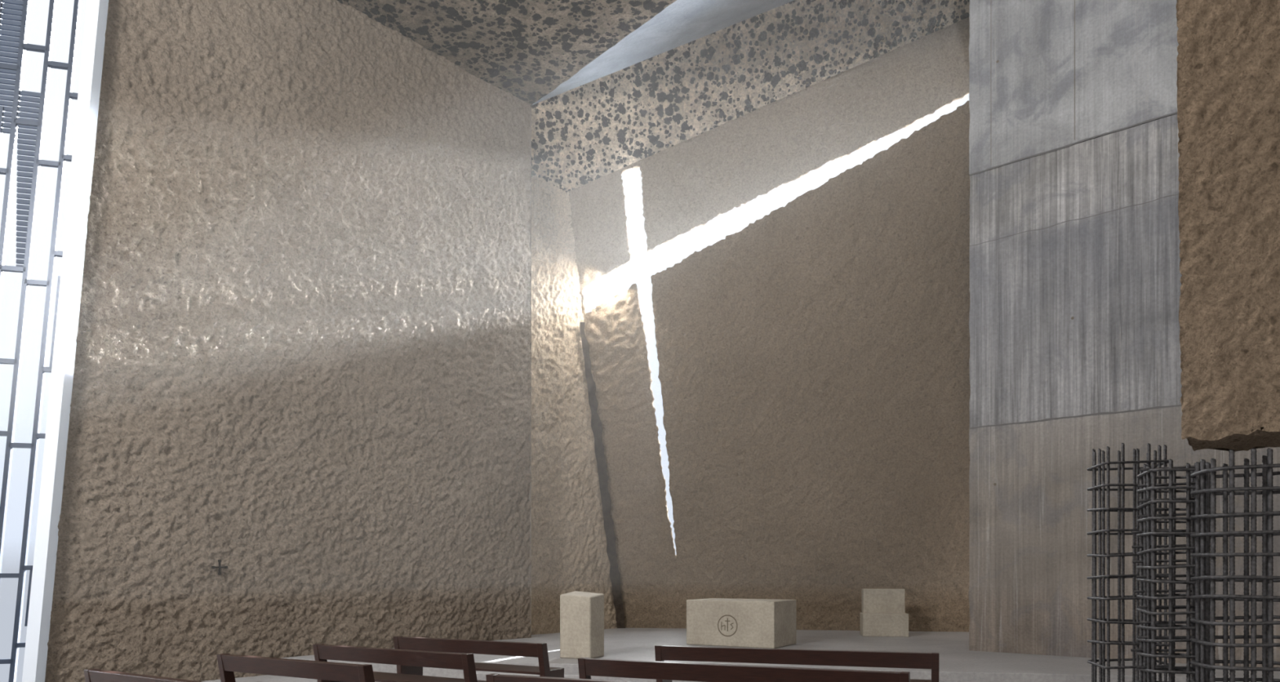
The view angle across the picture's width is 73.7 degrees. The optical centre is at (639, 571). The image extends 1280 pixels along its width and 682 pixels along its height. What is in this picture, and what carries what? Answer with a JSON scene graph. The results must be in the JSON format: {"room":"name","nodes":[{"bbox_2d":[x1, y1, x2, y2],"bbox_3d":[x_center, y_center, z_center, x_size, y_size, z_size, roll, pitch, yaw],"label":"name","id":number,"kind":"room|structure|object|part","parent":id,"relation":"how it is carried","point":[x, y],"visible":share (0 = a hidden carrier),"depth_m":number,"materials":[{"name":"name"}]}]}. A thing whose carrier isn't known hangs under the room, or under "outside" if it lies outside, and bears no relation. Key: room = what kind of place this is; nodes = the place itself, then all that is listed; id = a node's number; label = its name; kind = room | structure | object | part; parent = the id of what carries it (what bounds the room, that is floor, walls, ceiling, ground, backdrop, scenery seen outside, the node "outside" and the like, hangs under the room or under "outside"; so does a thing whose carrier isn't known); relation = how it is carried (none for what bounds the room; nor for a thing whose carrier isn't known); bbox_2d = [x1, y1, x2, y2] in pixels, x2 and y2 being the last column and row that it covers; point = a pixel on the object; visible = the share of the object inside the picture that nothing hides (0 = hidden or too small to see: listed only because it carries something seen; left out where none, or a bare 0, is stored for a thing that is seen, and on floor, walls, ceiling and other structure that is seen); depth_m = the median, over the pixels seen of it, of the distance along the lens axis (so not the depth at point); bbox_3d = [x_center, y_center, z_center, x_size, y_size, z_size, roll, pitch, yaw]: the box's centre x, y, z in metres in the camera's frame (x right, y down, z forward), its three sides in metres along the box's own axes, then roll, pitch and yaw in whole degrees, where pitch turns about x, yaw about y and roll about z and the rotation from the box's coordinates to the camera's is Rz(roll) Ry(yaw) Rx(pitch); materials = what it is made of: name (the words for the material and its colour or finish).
{"room":"church","nodes":[
{"label":"church","id":0,"kind":"room"},
{"bbox_2d":[201,675,317,681],"bbox_3d":[-1.000,2.000,8.500,30.000,0.200,35.000,0,0,0],"label":"floor","id":1,"kind":"structure","parent":0,"point":[268,678],"depth_m":14.85,"materials":[{"name":"concrete"}]},
{"bbox_2d":[83,669,201,681],"bbox_3d":[-4.528,1.468,8.473,2.667,0.865,0.594,0,0,32],"label":"bench","id":2,"kind":"object","parent":1,"relation":"on","point":[91,675],"visible":1,"depth_m":8.58,"materials":[{"name":"brown wood"}]},
{"bbox_3d":[-5.625,1.468,9.149,0.090,0.865,0.594,0,0,32],"label":"panel","id":3,"kind":"part","parent":2,"relation":"part of","materials":[{"name":"brown wood"}]},
{"bbox_2d":[216,653,374,681],"bbox_3d":[-3.985,1.468,10.191,2.566,0.865,0.594,0,0,30],"label":"bench","id":4,"kind":"object","parent":1,"relation":"on","point":[228,664],"visible":1,"depth_m":9.91,"materials":[{"name":"brown wood"}]},
{"bbox_3d":[-5.061,1.468,10.804,0.090,0.865,0.594,0,0,30],"label":"panel","id":5,"kind":"part","parent":4,"relation":"part of","materials":[{"name":"brown wood"}]},
{"bbox_3d":[-2.909,1.468,9.579,0.090,0.865,0.594,0,0,30],"label":"panel","id":6,"kind":"part","parent":4,"relation":"part of","materials":[{"name":"brown wood"}]},
{"bbox_2d":[312,644,486,681],"bbox_3d":[-3.224,1.468,11.531,2.827,0.865,0.594,0,0,30],"label":"bench","id":7,"kind":"object","parent":1,"relation":"on","point":[322,653],"visible":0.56,"depth_m":11.29,"materials":[{"name":"brown wood"}]},
{"bbox_3d":[-4.410,1.468,12.213,0.090,0.865,0.594,0,0,30],"label":"panel","id":8,"kind":"part","parent":7,"relation":"part of","materials":[{"name":"brown wood"}]},
{"bbox_3d":[-3.340,1.140,11.329,2.787,0.200,0.119,0,0,30],"label":"backrest rail","id":9,"kind":"part","parent":7,"relation":"part of","materials":[{"name":"brown wood"}]},
{"bbox_3d":[-3.195,1.470,11.580,2.707,0.060,0.480,0,0,30],"label":"seat","id":10,"kind":"part","parent":7,"relation":"part of","materials":[{"name":"brown wood"}]},
{"bbox_3d":[-2.038,1.468,10.848,0.090,0.865,0.594,0,0,30],"label":"panel","id":11,"kind":"part","parent":7,"relation":"part of","materials":[{"name":"brown wood"}]},
{"bbox_2d":[393,636,564,678],"bbox_3d":[-2.501,1.468,13.030,2.809,0.865,0.594,0,0,28],"label":"bench","id":12,"kind":"object","parent":1,"relation":"on","point":[540,651],"visible":0.73,"depth_m":12.70,"materials":[{"name":"brown wood"}]},
{"bbox_3d":[-3.706,1.468,13.659,0.090,0.865,0.594,0,0,28],"label":"panel","id":13,"kind":"part","parent":12,"relation":"part of","materials":[{"name":"brown wood"}]},
{"bbox_3d":[-2.609,1.140,12.824,2.769,0.200,0.119,0,0,28],"label":"backrest rail","id":14,"kind":"part","parent":12,"relation":"part of","materials":[{"name":"brown wood"}]},
{"bbox_3d":[-2.475,1.470,13.081,2.689,0.060,0.480,0,0,28],"label":"seat","id":15,"kind":"part","parent":12,"relation":"part of","materials":[{"name":"brown wood"}]},
{"bbox_3d":[-1.296,1.468,12.401,0.090,0.865,0.594,0,0,28],"label":"panel","id":16,"kind":"part","parent":12,"relation":"part of","materials":[{"name":"brown wood"}]},
{"bbox_2d":[485,674,635,681],"bbox_3d":[0.276,1.468,8.073,3.666,0.865,0.594,0,0,22],"label":"bench","id":17,"kind":"object","parent":1,"relation":"on","point":[491,677],"visible":1,"depth_m":8.32,"materials":[{"name":"brown wood"}]},
{"bbox_3d":[-1.382,1.468,8.741,0.090,0.865,0.594,0,0,22],"label":"panel","id":18,"kind":"part","parent":17,"relation":"part of","materials":[{"name":"brown wood"}]},
{"bbox_2d":[577,657,910,681],"bbox_3d":[1.104,1.468,9.617,3.746,0.865,0.594,0,0,23],"label":"bench","id":19,"kind":"object","parent":1,"relation":"on","point":[588,668],"visible":1,"depth_m":9.43,"materials":[{"name":"brown wood"}]},
{"bbox_3d":[-0.580,1.468,10.329,0.090,0.865,0.594,0,0,23],"label":"panel","id":20,"kind":"part","parent":19,"relation":"part of","materials":[{"name":"brown wood"}]},
{"bbox_3d":[2.788,1.468,8.904,0.090,0.865,0.594,0,0,23],"label":"panel","id":21,"kind":"part","parent":19,"relation":"part of","materials":[{"name":"brown wood"}]},
{"bbox_2d":[654,644,938,681],"bbox_3d":[2.062,1.468,11.523,3.719,0.865,0.594,0,0,18],"label":"bench","id":22,"kind":"object","parent":1,"relation":"on","point":[662,653],"visible":0.69,"depth_m":11.22,"materials":[{"name":"brown wood"}]},
{"bbox_3d":[0.335,1.468,12.079,0.090,0.865,0.594,0,0,18],"label":"panel","id":23,"kind":"part","parent":22,"relation":"part of","materials":[{"name":"brown wood"}]},
{"bbox_3d":[1.991,1.140,11.302,3.679,0.200,0.119,0,0,18],"label":"backrest rail","id":24,"kind":"part","parent":22,"relation":"part of","materials":[{"name":"brown wood"}]},
{"bbox_3d":[2.080,1.470,11.578,3.599,0.060,0.480,0,0,18],"label":"seat","id":25,"kind":"part","parent":22,"relation":"part of","materials":[{"name":"brown wood"}]},
{"bbox_3d":[3.789,1.468,10.967,0.090,0.865,0.594,0,0,18],"label":"panel","id":26,"kind":"part","parent":22,"relation":"part of","materials":[{"name":"brown wood"}]},
{"bbox_2d":[1086,443,1168,681],"bbox_3d":[3.660,0.483,6.400,0.477,2.846,0.345,0,0,6],"label":"cage","id":27,"kind":"object","parent":1,"relation":"on","point":[1102,598],"visible":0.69,"depth_m":6.37,"materials":[{"name":"metal"}]},
{"bbox_2d":[1130,459,1210,681],"bbox_3d":[3.500,0.594,5.620,0.420,2.624,0.420,0,0,17],"label":"cage","id":28,"kind":"object","parent":1,"relation":"on","point":[1147,477],"visible":0.79,"depth_m":5.57,"materials":[{"name":"metal"}]},
{"bbox_2d":[1190,448,1279,681],"bbox_3d":[3.660,0.596,5.130,0.566,2.620,0.428,0,0,11],"label":"cage","id":29,"kind":"object","parent":1,"relation":"on","point":[1204,639],"visible":1,"depth_m":5.08,"materials":[{"name":"metal"}]},
{"bbox_2d":[44,0,532,681],"bbox_3d":[-5.860,-4.715,16.588,0.001,13.430,10.032,0,0,41],"label":"wall","id":30,"kind":"structure","parent":0,"point":[304,353],"depth_m":15.86,"materials":[{"name":"concrete"}]},
{"bbox_2d":[0,0,108,681],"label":"window","id":31,"kind":"structure","parent":30,"relation":"in","point":[34,668],"depth_m":12.99,"materials":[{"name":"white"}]},
{"bbox_2d":[0,0,40,266],"bbox_3d":[-10.113,-7.890,12.981,1.851,6.580,0.340,0,0,-15],"label":"window louvers","id":32,"kind":"object","parent":31,"relation":"attached to","point":[9,9],"visible":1,"depth_m":13.08,"materials":[{"name":"grey metal"}]},
{"bbox_3d":[-12.020,-4.678,12.326,7.400,12.956,0.671,0,0,-15],"label":"mullions","id":33,"kind":"part","parent":31,"relation":"part of","materials":[{"name":"metal"}]},
{"bbox_2d":[211,560,227,575],"bbox_3d":[-7.295,-0.060,14.810,0.030,0.264,0.264,0,0,41],"label":"cross","id":34,"kind":"object","parent":30,"relation":"attached to","point":[220,567],"visible":1,"depth_m":14.80,"materials":[{"name":"black metal"}]},
{"bbox_2d":[337,0,676,105],"bbox_3d":[1.788,-5.415,8.100,22.859,11.430,28.200,0,0,0],"label":"ceiling","id":35,"kind":"structure","parent":0,"point":[525,49],"depth_m":17.54,"materials":[{"name":"concrete"}]},
{"bbox_2d":[532,0,793,105],"bbox_3d":[5.025,-13.215,15.650,15.250,4.170,9.500,0,0,0],"label":"skylight","id":36,"kind":"object","parent":35,"relation":"in","point":[682,22],"depth_m":18.67,"materials":[{"name":"white glass"}]},
{"bbox_2d":[528,104,531,633],"bbox_3d":[-3.150,-5.065,21.000,0.001,14.130,1.628,0,0,-43],"label":"wall","id":37,"kind":"structure","parent":0,"point":[530,144],"depth_m":20.41,"materials":[{"name":"concrete"}]},
{"bbox_2d":[531,175,617,635],"bbox_3d":[-2.107,-4.622,22.060,3.214,12.644,3.680,0,0,0],"label":"wall reveal","id":38,"kind":"structure","parent":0,"point":[569,554],"depth_m":21.95,"materials":[{"name":"beige paint"}]},
{"bbox_2d":[542,34,628,97],"bbox_3d":[3.427,-12.750,20.301,12.227,5.700,0.001,0,0,14],"label":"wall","id":39,"kind":"structure","parent":0,"point":[628,34],"depth_m":21.45,"materials":[{"name":"concrete"}]},
{"bbox_2d":[475,671,960,681],"bbox_3d":[3.077,1.825,13.917,12.297,0.150,0.946,0,0,11],"label":"step","id":40,"kind":"structure","parent":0,"point":[481,676],"depth_m":14.23,"materials":[{"name":"concrete"}]},
{"bbox_2d":[529,0,969,192],"bbox_3d":[4.475,-12.190,19.655,16.350,6.220,5.010,0,0,0],"label":"ceiling beam","id":41,"kind":"structure","parent":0,"point":[606,125],"depth_m":20.11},
{"bbox_2d":[565,17,970,632],"bbox_3d":[3.904,-6.060,21.457,11.669,15.620,3.324,0,0,10],"label":"wall","id":42,"kind":"structure","parent":0,"point":[813,357],"depth_m":21.69,"materials":[{"name":"beige paint"}]},
{"bbox_2d":[579,322,625,628],"bbox_3d":[-0.978,-2.417,22.951,0.250,8.117,1.991,0,0,31],"label":"trim","id":43,"kind":"structure","parent":42,"relation":"attached to","point":[596,424],"depth_m":22.98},
{"bbox_2d":[281,628,1279,681],"bbox_3d":[3.818,1.750,19.472,19.398,0.300,11.689,0,0,9],"label":"floor","id":44,"kind":"structure","parent":0,"point":[957,663],"depth_m":15.67,"materials":[{"name":"concrete"}]},
{"bbox_2d":[560,591,604,659],"bbox_3d":[-1.066,0.992,15.771,0.620,1.217,0.620,0,0,22],"label":"lectern","id":45,"kind":"object","parent":44,"relation":"on","point":[581,614],"visible":0.92,"depth_m":15.52,"materials":[{"name":"stone"}]},
{"bbox_2d":[686,598,796,648],"bbox_3d":[2.211,1.115,18.578,2.020,0.970,1.354,0,0,30],"label":"altar","id":46,"kind":"object","parent":44,"relation":"on","point":[763,624],"visible":0.99,"depth_m":18.01,"materials":[{"name":"stone"}]},
{"bbox_2d":[860,589,908,637],"bbox_3d":[6.010,1.025,21.071,1.080,1.150,0.800,0,0,8],"label":"seat","id":47,"kind":"object","parent":44,"relation":"on","point":[882,615],"visible":1,"depth_m":21.01,"materials":[{"name":"stone"}]},
{"bbox_3d":[6.059,1.025,21.276,1.000,1.150,0.380,0,0,8],"label":"backrest","id":48,"kind":"part","parent":47,"relation":"part of","materials":[{"name":"stone"}]},
{"bbox_2d":[968,0,1279,667],"bbox_3d":[10.471,-6.745,14.559,9.216,17.310,1.204,0,0,41],"label":"wall pier","id":49,"kind":"object","parent":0,"point":[1075,284],"visible":0.67,"depth_m":15.89,"materials":[{"name":"concrete"}]},
{"bbox_2d":[1176,0,1279,452],"bbox_3d":[4.902,-5.933,4.946,3.661,10.394,0.637,0,0,12],"label":"wall","id":50,"kind":"structure","parent":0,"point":[1228,83],"depth_m":4.94,"materials":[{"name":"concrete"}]}
]}

